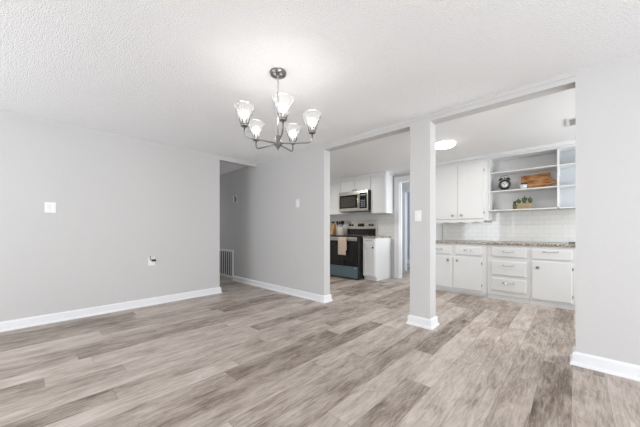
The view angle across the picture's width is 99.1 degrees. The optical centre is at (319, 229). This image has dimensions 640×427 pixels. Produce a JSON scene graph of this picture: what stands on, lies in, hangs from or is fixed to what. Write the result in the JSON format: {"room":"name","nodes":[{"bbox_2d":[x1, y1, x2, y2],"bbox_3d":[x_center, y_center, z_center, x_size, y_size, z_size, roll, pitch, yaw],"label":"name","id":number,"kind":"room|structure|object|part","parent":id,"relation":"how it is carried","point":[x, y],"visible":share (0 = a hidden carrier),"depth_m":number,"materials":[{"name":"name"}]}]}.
{"room":"dining room","nodes":[
{"label":"dining room","id":0,"kind":"room"},
{"bbox_2d":[0,110,219,321],"bbox_3d":[-3.551,-0.100,3.070,0.120,2.440,5.030,0,0,43],"label":"wall","id":1,"kind":"structure","parent":0,"point":[121,201],"depth_m":3.61,"materials":[{"name":"paint"}]},
{"bbox_2d":[45,202,55,212],"bbox_3d":[-3.249,-0.272,3.293,0.015,0.125,0.102,0,0,43],"label":"light switch","id":2,"kind":"object","parent":1,"relation":"attached to","point":[50,207],"visible":1,"depth_m":3.29,"materials":[{"name":"white plastic"}]},
{"bbox_2d":[0,287,221,331],"bbox_3d":[-4.178,1.066,3.749,2.035,0.108,4.965,0,0,43],"label":"baseboard","id":3,"kind":"structure","parent":1,"relation":"attached to","point":[9,325],"depth_m":3.61,"materials":[{"name":"white paint"}]},
{"bbox_2d":[148,256,155,265],"bbox_3d":[-2.506,0.459,4.077,0.030,0.142,0.095,0,0,43],"label":"wall outlet","id":4,"kind":"object","parent":1,"relation":"attached to","point":[151,260],"visible":1,"depth_m":4.07,"materials":[{"name":"white plastic"}]},
{"bbox_2d":[220,156,256,167],"bbox_3d":[-1.562,-1.288,5.194,0.120,0.065,0.790,0,0,43],"label":"header beam","id":5,"kind":"structure","parent":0,"point":[222,159],"depth_m":5.15,"materials":[{"name":"paint"}]},
{"bbox_2d":[220,145,329,294],"bbox_3d":[-1.813,-0.100,6.065,5.264,2.440,0.140,0,0,43],"label":"wall","id":6,"kind":"structure","parent":0,"point":[273,240],"depth_m":4.90,"materials":[{"name":"paint"}]},
{"bbox_2d":[220,249,233,277],"bbox_3d":[-2.244,0.757,6.362,0.870,0.625,0.016,0,0,43],"label":"air vent","id":7,"kind":"object","parent":6,"relation":"in","point":[226,256],"visible":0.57,"depth_m":6.25,"materials":[{"name":"white plastic"}]},
{"bbox_2d":[232,276,332,302],"bbox_3d":[-0.869,1.066,5.182,2.749,0.108,0.210,0,0,43],"label":"baseboard","id":8,"kind":"structure","parent":6,"relation":"attached to","point":[294,292],"depth_m":4.78,"materials":[{"name":"white paint"}]},
{"bbox_2d":[0,263,639,426],"bbox_3d":[0.395,1.170,4.081,11.400,0.100,12.100,0,0,43],"label":"floor","id":9,"kind":"structure","parent":0,"point":[242,355],"depth_m":2.21,"materials":[{"name":"grey laminate"}]},
{"bbox_2d":[330,221,377,279],"bbox_3d":[0.782,0.448,6.635,0.879,1.345,0.911,0,0,43],"label":"range oven","id":10,"kind":"object","parent":9,"relation":"on","point":[350,265],"visible":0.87,"depth_m":6.35,"materials":[{"name":"black metal"}]},
{"bbox_2d":[338,237,346,254],"bbox_3d":[0.512,0.370,6.277,0.230,0.403,0.040,0,0,43],"label":"tea towel","id":11,"kind":"object","parent":10,"relation":"hanging from","point":[342,241],"visible":1,"depth_m":6.25,"materials":[{"name":"beige fabric"}]},
{"bbox_3d":[0.519,0.486,6.354,0.851,0.657,0.028,0,0,43],"label":"oven door","id":12,"kind":"part","parent":10,"relation":"part of","materials":[{"name":"black glass"}]},
{"bbox_3d":[0.519,0.957,6.354,0.851,0.257,0.028,0,0,43],"label":"drawer","id":13,"kind":"part","parent":10,"relation":"part of","materials":[{"name":"blue metal"}]},
{"bbox_2d":[330,235,375,236],"bbox_3d":[0.774,0.138,6.627,0.879,0.024,0.765,0,0,43],"label":"cooktop","id":14,"kind":"object","parent":10,"relation":"in","point":[330,235],"depth_m":6.30,"materials":[{"name":"black glass"}]},
{"bbox_3d":[1.034,0.048,6.904,0.855,0.155,0.004,0,0,43],"label":"panel","id":15,"kind":"part","parent":10,"relation":"part of","materials":[{"name":"black glass"}]},
{"bbox_2d":[363,238,390,280],"bbox_3d":[1.304,0.650,6.276,0.322,0.939,0.730,0,0,43],"label":"base cabinet","id":16,"kind":"object","parent":9,"relation":"on","point":[376,251],"visible":0.98,"depth_m":6.09,"materials":[{"name":"white paint"}]},
{"bbox_3d":[1.083,0.265,6.040,0.298,0.140,0.020,0,0,43],"label":"drawer","id":17,"kind":"part","parent":16,"relation":"part of","materials":[{"name":"white paint"}]},
{"bbox_3d":[1.083,0.682,6.040,0.298,0.665,0.020,0,0,43],"label":"door","id":18,"kind":"part","parent":16,"relation":"part of","materials":[{"name":"white paint"}]},
{"bbox_2d":[363,236,390,237],"bbox_3d":[1.316,0.163,6.281,0.332,0.036,0.700,0,0,43],"label":"countertop","id":19,"kind":"structure","parent":16,"relation":"on","point":[363,236],"depth_m":6.09,"materials":[{"name":"stone"}]},
{"bbox_2d":[436,243,486,296],"bbox_3d":[2.595,0.680,5.078,1.010,0.879,0.713,0,0,43],"label":"base cabinet","id":20,"kind":"object","parent":9,"relation":"on","point":[460,268],"visible":0.85,"depth_m":4.76,"materials":[{"name":"white paint"}]},
{"bbox_3d":[2.191,0.361,5.030,0.425,0.138,0.020,0,0,43],"label":"drawer","id":21,"kind":"part","parent":20,"relation":"part of","materials":[{"name":"white paint"}]},
{"bbox_3d":[2.200,0.745,5.022,0.450,0.560,0.020,0,0,43],"label":"door","id":22,"kind":"part","parent":20,"relation":"part of","materials":[{"name":"white paint"}]},
{"bbox_3d":[2.534,0.745,4.710,0.440,0.560,0.020,0,0,43],"label":"door","id":23,"kind":"part","parent":20,"relation":"part of","materials":[{"name":"white paint"}]},
{"bbox_3d":[2.545,0.361,4.699,0.408,0.138,0.020,0,0,43],"label":"drawer","id":24,"kind":"part","parent":20,"relation":"part of","materials":[{"name":"white paint"}]},
{"bbox_2d":[436,240,574,246],"bbox_3d":[3.354,0.222,4.360,3.120,0.036,0.640,0,0,43],"label":"countertop","id":25,"kind":"structure","parent":20,"relation":"on","point":[547,244],"depth_m":4.46,"materials":[{"name":"stone"}]},
{"bbox_2d":[487,245,529,303],"bbox_3d":[3.169,0.680,4.540,0.556,0.879,0.715,0,0,43],"label":"base cabinet","id":26,"kind":"object","parent":9,"relation":"on","point":[507,265],"visible":0.97,"depth_m":4.30,"materials":[{"name":"white paint"}]},
{"bbox_3d":[2.967,0.873,4.303,0.452,0.195,0.022,0,0,43],"label":"drawer","id":27,"kind":"part","parent":26,"relation":"part of","materials":[{"name":"white paint"}]},
{"bbox_3d":[2.967,0.610,4.303,0.452,0.220,0.022,0,0,43],"label":"drawer","id":28,"kind":"part","parent":26,"relation":"part of","materials":[{"name":"white paint"}]},
{"bbox_3d":[2.967,0.353,4.303,0.452,0.143,0.022,0,0,43],"label":"drawer","id":29,"kind":"part","parent":26,"relation":"part of","materials":[{"name":"white paint"}]},
{"bbox_2d":[529,246,574,309],"bbox_3d":[3.560,0.680,4.176,0.512,0.879,0.713,0,0,43],"label":"base cabinet","id":30,"kind":"object","parent":9,"relation":"on","point":[551,269],"visible":0.91,"depth_m":3.93,"materials":[{"name":"white paint"}]},
{"bbox_3d":[3.346,0.361,3.950,0.444,0.138,0.020,0,0,43],"label":"drawer","id":31,"kind":"part","parent":30,"relation":"part of","materials":[{"name":"white paint"}]},
{"bbox_3d":[3.346,0.745,3.950,0.444,0.560,0.020,0,0,43],"label":"door","id":32,"kind":"part","parent":30,"relation":"part of","materials":[{"name":"white paint"}]},
{"bbox_3d":[0.213,0.651,7.318,0.870,0.939,0.698,0,0,43],"label":"base cabinet","id":33,"kind":"object","parent":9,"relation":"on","visible":0},
{"bbox_3d":[0.209,0.163,7.316,0.872,0.036,0.700,0,0,43],"label":"countertop","id":34,"kind":"structure","parent":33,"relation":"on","visible":0},
{"bbox_2d":[330,223,335,234],"bbox_3d":[0.337,-0.016,7.370,0.138,0.323,0.174,0,0,43],"label":"knife block","id":35,"kind":"object","parent":34,"relation":"on","point":[333,225],"visible":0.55,"depth_m":7.33,"materials":[{"name":"brown wood"}]},
{"bbox_2d":[336,227,343,234],"bbox_3d":[0.530,0.036,7.174,0.206,0.219,0.206,0,0,43],"label":"utensil crock","id":36,"kind":"object","parent":34,"relation":"on","point":[339,230],"visible":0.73,"depth_m":7.09,"materials":[{"name":"beige ceramic"}]},
{"bbox_2d":[0,0,639,179],"bbox_3d":[0.395,-1.370,4.081,11.400,0.100,12.100,0,0,43],"label":"ceiling","id":37,"kind":"structure","parent":0,"point":[174,73],"depth_m":2.20,"materials":[{"name":"white paint"}]},
{"bbox_2d":[234,67,321,151],"bbox_3d":[-0.371,-0.993,2.289,0.688,0.655,0.700,0,0,43],"label":"chandelier","id":38,"kind":"object","parent":37,"relation":"hanging from","point":[282,109],"visible":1,"depth_m":2.26,"materials":[{"name":"silver metal"}]},
{"bbox_3d":[-0.587,-0.893,2.122,0.160,0.142,0.160,0,0,43],"label":"lamp shade","id":39,"kind":"part","parent":38,"relation":"part of","materials":[{"name":"clear glass"}]},
{"bbox_3d":[-0.587,-0.896,2.122,0.060,0.072,0.060,0,0,43],"label":"bulb","id":40,"kind":"part","parent":38,"relation":"part of","materials":[{"name":"white glass"}]},
{"bbox_3d":[-0.576,-0.896,2.457,0.060,0.072,0.060,0,0,43],"label":"bulb","id":41,"kind":"part","parent":38,"relation":"part of","materials":[{"name":"white glass"}]},
{"bbox_3d":[-0.576,-0.893,2.457,0.160,0.142,0.160,0,0,43],"label":"lamp shade","id":42,"kind":"part","parent":38,"relation":"part of","materials":[{"name":"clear glass"}]},
{"bbox_3d":[-0.480,-0.757,2.194,0.271,0.081,0.012,0,0,-34],"label":"arm","id":43,"kind":"part","parent":38,"relation":"part of","materials":[{"name":"silver metal"}]},
{"bbox_3d":[-0.473,-0.757,2.377,0.271,0.081,0.012,0,0,38],"label":"arm","id":44,"kind":"part","parent":38,"relation":"part of","materials":[{"name":"silver metal"}]},
{"bbox_3d":[-0.351,-0.968,2.281,0.013,0.365,0.013,0,0,43],"label":"stem","id":45,"kind":"part","parent":38,"relation":"part of","materials":[{"name":"silver metal"}]},
{"bbox_3d":[-0.308,-0.757,2.132,0.012,0.081,0.271,0,0,-16],"label":"arm","id":46,"kind":"part","parent":38,"relation":"part of","materials":[{"name":"silver metal"}]},
{"bbox_3d":[-0.272,-0.893,2.007,0.160,0.142,0.160,0,0,43],"label":"lamp shade","id":47,"kind":"part","parent":38,"relation":"part of","materials":[{"name":"clear glass"}]},
{"bbox_3d":[-0.272,-0.896,2.007,0.060,0.072,0.060,0,0,43],"label":"bulb","id":48,"kind":"part","parent":38,"relation":"part of","materials":[{"name":"white glass"}]},
{"bbox_3d":[-0.253,-0.893,2.549,0.160,0.142,0.160,0,0,43],"label":"lamp shade","id":49,"kind":"part","parent":38,"relation":"part of","materials":[{"name":"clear glass"}]},
{"bbox_3d":[-0.253,-0.896,2.549,0.060,0.072,0.060,0,0,43],"label":"bulb","id":50,"kind":"part","parent":38,"relation":"part of","materials":[{"name":"white glass"}]},
{"bbox_3d":[-0.196,-0.757,2.276,0.271,0.081,0.012,0,0,2],"label":"arm","id":51,"kind":"part","parent":38,"relation":"part of","materials":[{"name":"silver metal"}]},
{"bbox_3d":[-0.066,-0.893,2.271,0.160,0.142,0.160,0,0,43],"label":"lamp shade","id":52,"kind":"part","parent":38,"relation":"part of","materials":[{"name":"clear glass"}]},
{"bbox_3d":[-0.066,-0.896,2.271,0.060,0.072,0.060,0,0,43],"label":"bulb","id":53,"kind":"part","parent":38,"relation":"part of","materials":[{"name":"white glass"}]},
{"bbox_2d":[330,171,386,181],"bbox_3d":[0.693,-1.290,6.869,2.185,0.060,0.022,0,0,43],"label":"trim","id":54,"kind":"structure","parent":37,"relation":"attached to","point":[384,172],"depth_m":6.61,"materials":[{"name":"white paint"}]},
{"bbox_2d":[436,139,456,148],"bbox_3d":[1.879,-1.284,4.145,0.356,0.071,0.356,0,0,43],"label":"ceiling light","id":55,"kind":"object","parent":37,"relation":"attached to","point":[447,143],"visible":0.8,"depth_m":4.03,"materials":[{"name":"white plastic"}]},
{"bbox_2d":[436,140,574,165],"bbox_3d":[3.434,-1.292,4.299,3.260,0.055,0.030,0,0,43],"label":"trim","id":56,"kind":"structure","parent":37,"relation":"attached to","point":[572,141],"depth_m":4.53,"materials":[{"name":"white paint"}]},
{"bbox_2d":[566,117,574,126],"bbox_3d":[3.151,-1.312,3.242,0.340,0.015,0.320,0,0,43],"label":"ceiling vent","id":57,"kind":"object","parent":37,"relation":"in","point":[570,121],"visible":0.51,"depth_m":3.32,"materials":[{"name":"white plastic"}]},
{"bbox_2d":[402,182,409,188],"bbox_3d":[2.512,-0.100,7.441,4.100,2.440,0.100,0,0,43],"label":"wall","id":58,"kind":"structure","parent":0,"point":[405,185],"depth_m":7.51,"materials":[{"name":"white paint"}]},
{"bbox_2d":[402,188,409,270],"bbox_3d":[2.639,-0.008,7.305,0.902,2.256,0.126,0,0,43],"label":"trim","id":59,"kind":"structure","parent":58,"relation":"attached to","point":[404,191],"depth_m":7.54,"materials":[{"name":"white paint"}]},
{"bbox_2d":[407,193,409,259],"bbox_3d":[3.487,-0.100,8.995,4.800,2.440,0.100,0,0,43],"label":"wall","id":60,"kind":"structure","parent":0,"point":[408,194],"depth_m":9.35,"materials":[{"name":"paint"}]},
{"bbox_2d":[410,121,435,318],"bbox_3d":[1.221,-0.060,3.247,0.240,2.360,0.170,0,0,43],"label":"wall pillar","id":61,"kind":"structure","parent":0,"point":[422,135],"depth_m":3.18,"materials":[{"name":"paint"}]},
{"bbox_2d":[415,210,420,220],"bbox_3d":[1.145,-0.165,3.192,0.078,0.125,0.015,0,0,43],"label":"light switch","id":62,"kind":"object","parent":61,"relation":"attached to","point":[417,213],"visible":1,"depth_m":3.19,"materials":[{"name":"white plastic"}]},
{"bbox_2d":[406,315,439,329],"bbox_3d":[1.221,1.066,3.247,0.310,0.108,0.240,0,0,43],"label":"baseboard","id":63,"kind":"structure","parent":61,"relation":"attached to","point":[426,323],"depth_m":3.16,"materials":[{"name":"white paint"}]},
{"bbox_2d":[324,76,574,150],"bbox_3d":[1.144,-1.280,3.298,2.836,0.080,0.140,0,0,43],"label":"wall header","id":64,"kind":"structure","parent":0,"point":[568,83],"depth_m":2.83,"materials":[{"name":"paint"}]},
{"bbox_2d":[324,72,574,146],"bbox_3d":[1.094,-1.302,3.244,2.836,0.035,0.008,0,0,43],"label":"trim","id":65,"kind":"structure","parent":64,"relation":"attached to","point":[572,74],"depth_m":2.83,"materials":[{"name":"paint"}]},
{"bbox_2d":[330,173,574,277],"bbox_3d":[2.903,-0.100,5.371,7.500,2.440,0.130,0,0,43],"label":"wall","id":66,"kind":"structure","parent":0,"point":[537,225],"depth_m":4.90,"materials":[{"name":"white tile"}]},
{"bbox_2d":[330,181,348,215],"bbox_3d":[0.331,-0.838,7.441,0.875,0.875,0.358,0,0,43],"label":"upper cabinet","id":67,"kind":"object","parent":66,"relation":"attached to","point":[335,187],"visible":0.26,"depth_m":7.15,"materials":[{"name":"white paint"}]},
{"bbox_3d":[0.370,-0.838,7.172,0.420,0.851,0.020,0,0,43],"label":"door","id":68,"kind":"part","parent":67,"relation":"part of","materials":[{"name":"white paint"}]},
{"bbox_2d":[341,176,370,192],"bbox_3d":[0.966,-1.109,6.824,0.885,0.333,0.390,0,0,43],"label":"upper cabinet","id":69,"kind":"object","parent":66,"relation":"attached to","point":[364,183],"visible":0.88,"depth_m":6.67,"materials":[{"name":"white paint"}]},
{"bbox_3d":[0.703,-1.109,6.861,0.420,0.309,0.020,0,0,43],"label":"door","id":70,"kind":"part","parent":69,"relation":"part of","materials":[{"name":"white paint"}]},
{"bbox_2d":[339,190,370,212],"bbox_3d":[0.930,-0.698,6.779,0.865,0.480,0.505,0,0,43],"label":"microwave","id":71,"kind":"object","parent":69,"relation":"attached to","point":[354,201],"visible":0.94,"depth_m":6.58,"materials":[{"name":"silver metal"}]},
{"bbox_3d":[0.693,-0.693,6.715,0.545,0.320,0.005,0,0,43],"label":"door","id":72,"kind":"part","parent":71,"relation":"part of","materials":[{"name":"black glass"}]},
{"bbox_3d":[1.016,-0.693,6.413,0.200,0.370,0.005,0,0,43],"label":"control panel","id":73,"kind":"part","parent":71,"relation":"part of","materials":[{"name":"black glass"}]},
{"bbox_3d":[1.018,-1.109,6.566,0.425,0.309,0.020,0,0,43],"label":"door","id":74,"kind":"part","parent":69,"relation":"part of","materials":[{"name":"white paint"}]},
{"bbox_2d":[371,174,392,213],"bbox_3d":[1.450,-0.830,6.394,0.400,0.890,0.358,0,0,43],"label":"upper cabinet","id":75,"kind":"object","parent":66,"relation":"attached to","point":[381,185],"visible":1,"depth_m":6.25,"materials":[{"name":"white paint"}]},
{"bbox_3d":[1.334,-0.830,6.270,0.370,0.866,0.020,0,0,43],"label":"door","id":76,"kind":"part","parent":75,"relation":"part of","materials":[{"name":"white paint"}]},
{"bbox_2d":[394,175,441,278],"bbox_3d":[2.169,-0.051,6.046,1.067,2.341,0.146,0,0,43],"label":"trim","id":77,"kind":"structure","parent":66,"relation":"attached to","point":[398,181],"depth_m":6.32,"materials":[{"name":"white paint"}]},
{"bbox_2d":[436,158,491,222],"bbox_3d":[2.696,-0.698,5.205,0.944,1.135,0.390,0,0,43],"label":"upper cabinet","id":78,"kind":"object","parent":66,"relation":"attached to","point":[461,187],"visible":0.79,"depth_m":5.04,"materials":[{"name":"white paint"}]},
{"bbox_3d":[2.422,-0.710,5.252,0.420,1.010,0.020,0,0,43],"label":"door","id":79,"kind":"part","parent":78,"relation":"part of","materials":[{"name":"white paint"}]},
{"bbox_3d":[2.732,-0.710,4.962,0.421,1.010,0.020,0,0,43],"label":"door","id":80,"kind":"part","parent":78,"relation":"part of","materials":[{"name":"white paint"}]},
{"bbox_2d":[488,144,574,211],"bbox_3d":[3.796,-0.796,4.212,2.012,0.937,0.338,0,0,43],"label":"open shelf unit","id":81,"kind":"object","parent":66,"relation":"attached to","point":[559,161],"visible":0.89,"depth_m":4.53,"materials":[{"name":"white paint"}]},
{"bbox_3d":[3.069,-0.797,4.892,0.020,0.935,0.338,0,0,43],"label":"panel","id":82,"kind":"part","parent":81,"relation":"part of","materials":[{"name":"white paint"}]},
{"bbox_2d":[498,176,510,189],"bbox_3d":[3.186,-0.804,4.715,0.174,0.266,0.077,0,0,29],"label":"alarm clock","id":83,"kind":"object","parent":81,"relation":"on","point":[504,184],"visible":0.98,"depth_m":4.69,"materials":[{"name":"black metal"}]},
{"bbox_3d":[3.398,-0.985,4.580,0.888,0.018,0.328,0,0,43],"label":"shelf","id":84,"kind":"part","parent":81,"relation":"part of","materials":[{"name":"white paint"}]},
{"bbox_3d":[3.398,-0.665,4.580,0.888,0.018,0.328,0,0,43],"label":"shelf","id":85,"kind":"part","parent":81,"relation":"part of","materials":[{"name":"white paint"}]},
{"bbox_2d":[520,182,527,188],"bbox_3d":[3.369,-0.732,4.512,0.111,0.116,0.107,0,0,-22],"label":"pot","id":86,"kind":"object","parent":81,"relation":"on","point":[523,185],"visible":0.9,"depth_m":4.49,"materials":[{"name":"white plastic"}]},
{"bbox_3d":[3.368,-0.712,4.518,0.096,0.075,0.096,0,0,43],"label":"pot","id":87,"kind":"part","parent":86,"relation":"part of","materials":[{"name":"white plastic"}]},
{"bbox_3d":[3.398,-0.337,4.580,0.888,0.018,0.328,0,0,43],"label":"shelf","id":88,"kind":"part","parent":81,"relation":"part of","materials":[{"name":"white paint"}]},
{"bbox_2d":[517,203,530,208],"bbox_3d":[3.375,-0.395,4.511,0.181,0.098,0.096,0,0,43],"label":"planter","id":89,"kind":"object","parent":81,"relation":"on","point":[519,205],"depth_m":4.48,"materials":[{"name":"beige wood"}]},
{"bbox_2d":[516,196,532,208],"bbox_3d":[3.376,-0.455,4.511,0.216,0.218,0.128,0,0,43],"label":"succulents","id":90,"kind":"object","parent":81,"relation":"on","point":[524,205],"visible":0.99,"depth_m":4.48,"materials":[{"name":"beige wood"}]},
{"bbox_3d":[3.518,-0.797,4.698,0.900,0.935,0.008,0,0,43],"label":"panel","id":91,"kind":"part","parent":81,"relation":"part of","materials":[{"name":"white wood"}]},
{"bbox_3d":[3.793,-1.252,4.209,1.972,0.025,0.330,0,0,43],"label":"panel","id":92,"kind":"part","parent":81,"relation":"part of","materials":[{"name":"white paint"}]},
{"bbox_2d":[521,172,556,187],"bbox_3d":[3.627,-0.804,4.512,0.501,0.267,0.074,0,0,43],"label":"cutting board","id":93,"kind":"object","parent":81,"relation":"on","point":[543,179],"visible":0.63,"depth_m":4.51,"materials":[{"name":"brown wood"}]},
{"bbox_3d":[4.126,-0.985,3.899,1.062,0.018,0.328,0,0,43],"label":"shelf","id":94,"kind":"part","parent":81,"relation":"part of","materials":[{"name":"white paint"}]},
{"bbox_3d":[4.126,-0.665,3.899,1.062,0.018,0.328,0,0,43],"label":"shelf","id":95,"kind":"part","parent":81,"relation":"part of","materials":[{"name":"white paint"}]},
{"bbox_3d":[4.126,-0.337,3.899,1.062,0.018,0.328,0,0,43],"label":"shelf","id":96,"kind":"part","parent":81,"relation":"part of","materials":[{"name":"white paint"}]},
{"bbox_3d":[4.237,-0.797,4.025,1.072,0.935,0.008,0,0,43],"label":"panel","id":97,"kind":"part","parent":81,"relation":"part of","materials":[{"name":"grey paint"}]},
{"bbox_2d":[575,53,639,364],"bbox_3d":[3.275,-0.100,1.304,3.000,2.440,0.140,0,0,43],"label":"wall","id":98,"kind":"structure","parent":0,"point":[607,95],"depth_m":2.15,"materials":[{"name":"paint"}]},
{"bbox_2d":[570,346,639,381],"bbox_3d":[3.262,1.066,1.316,3.035,0.108,0.210,0,0,43],"label":"baseboard","id":99,"kind":"structure","parent":98,"relation":"attached to","point":[601,364],"depth_m":2.14,"materials":[{"name":"white paint"}]}
]}

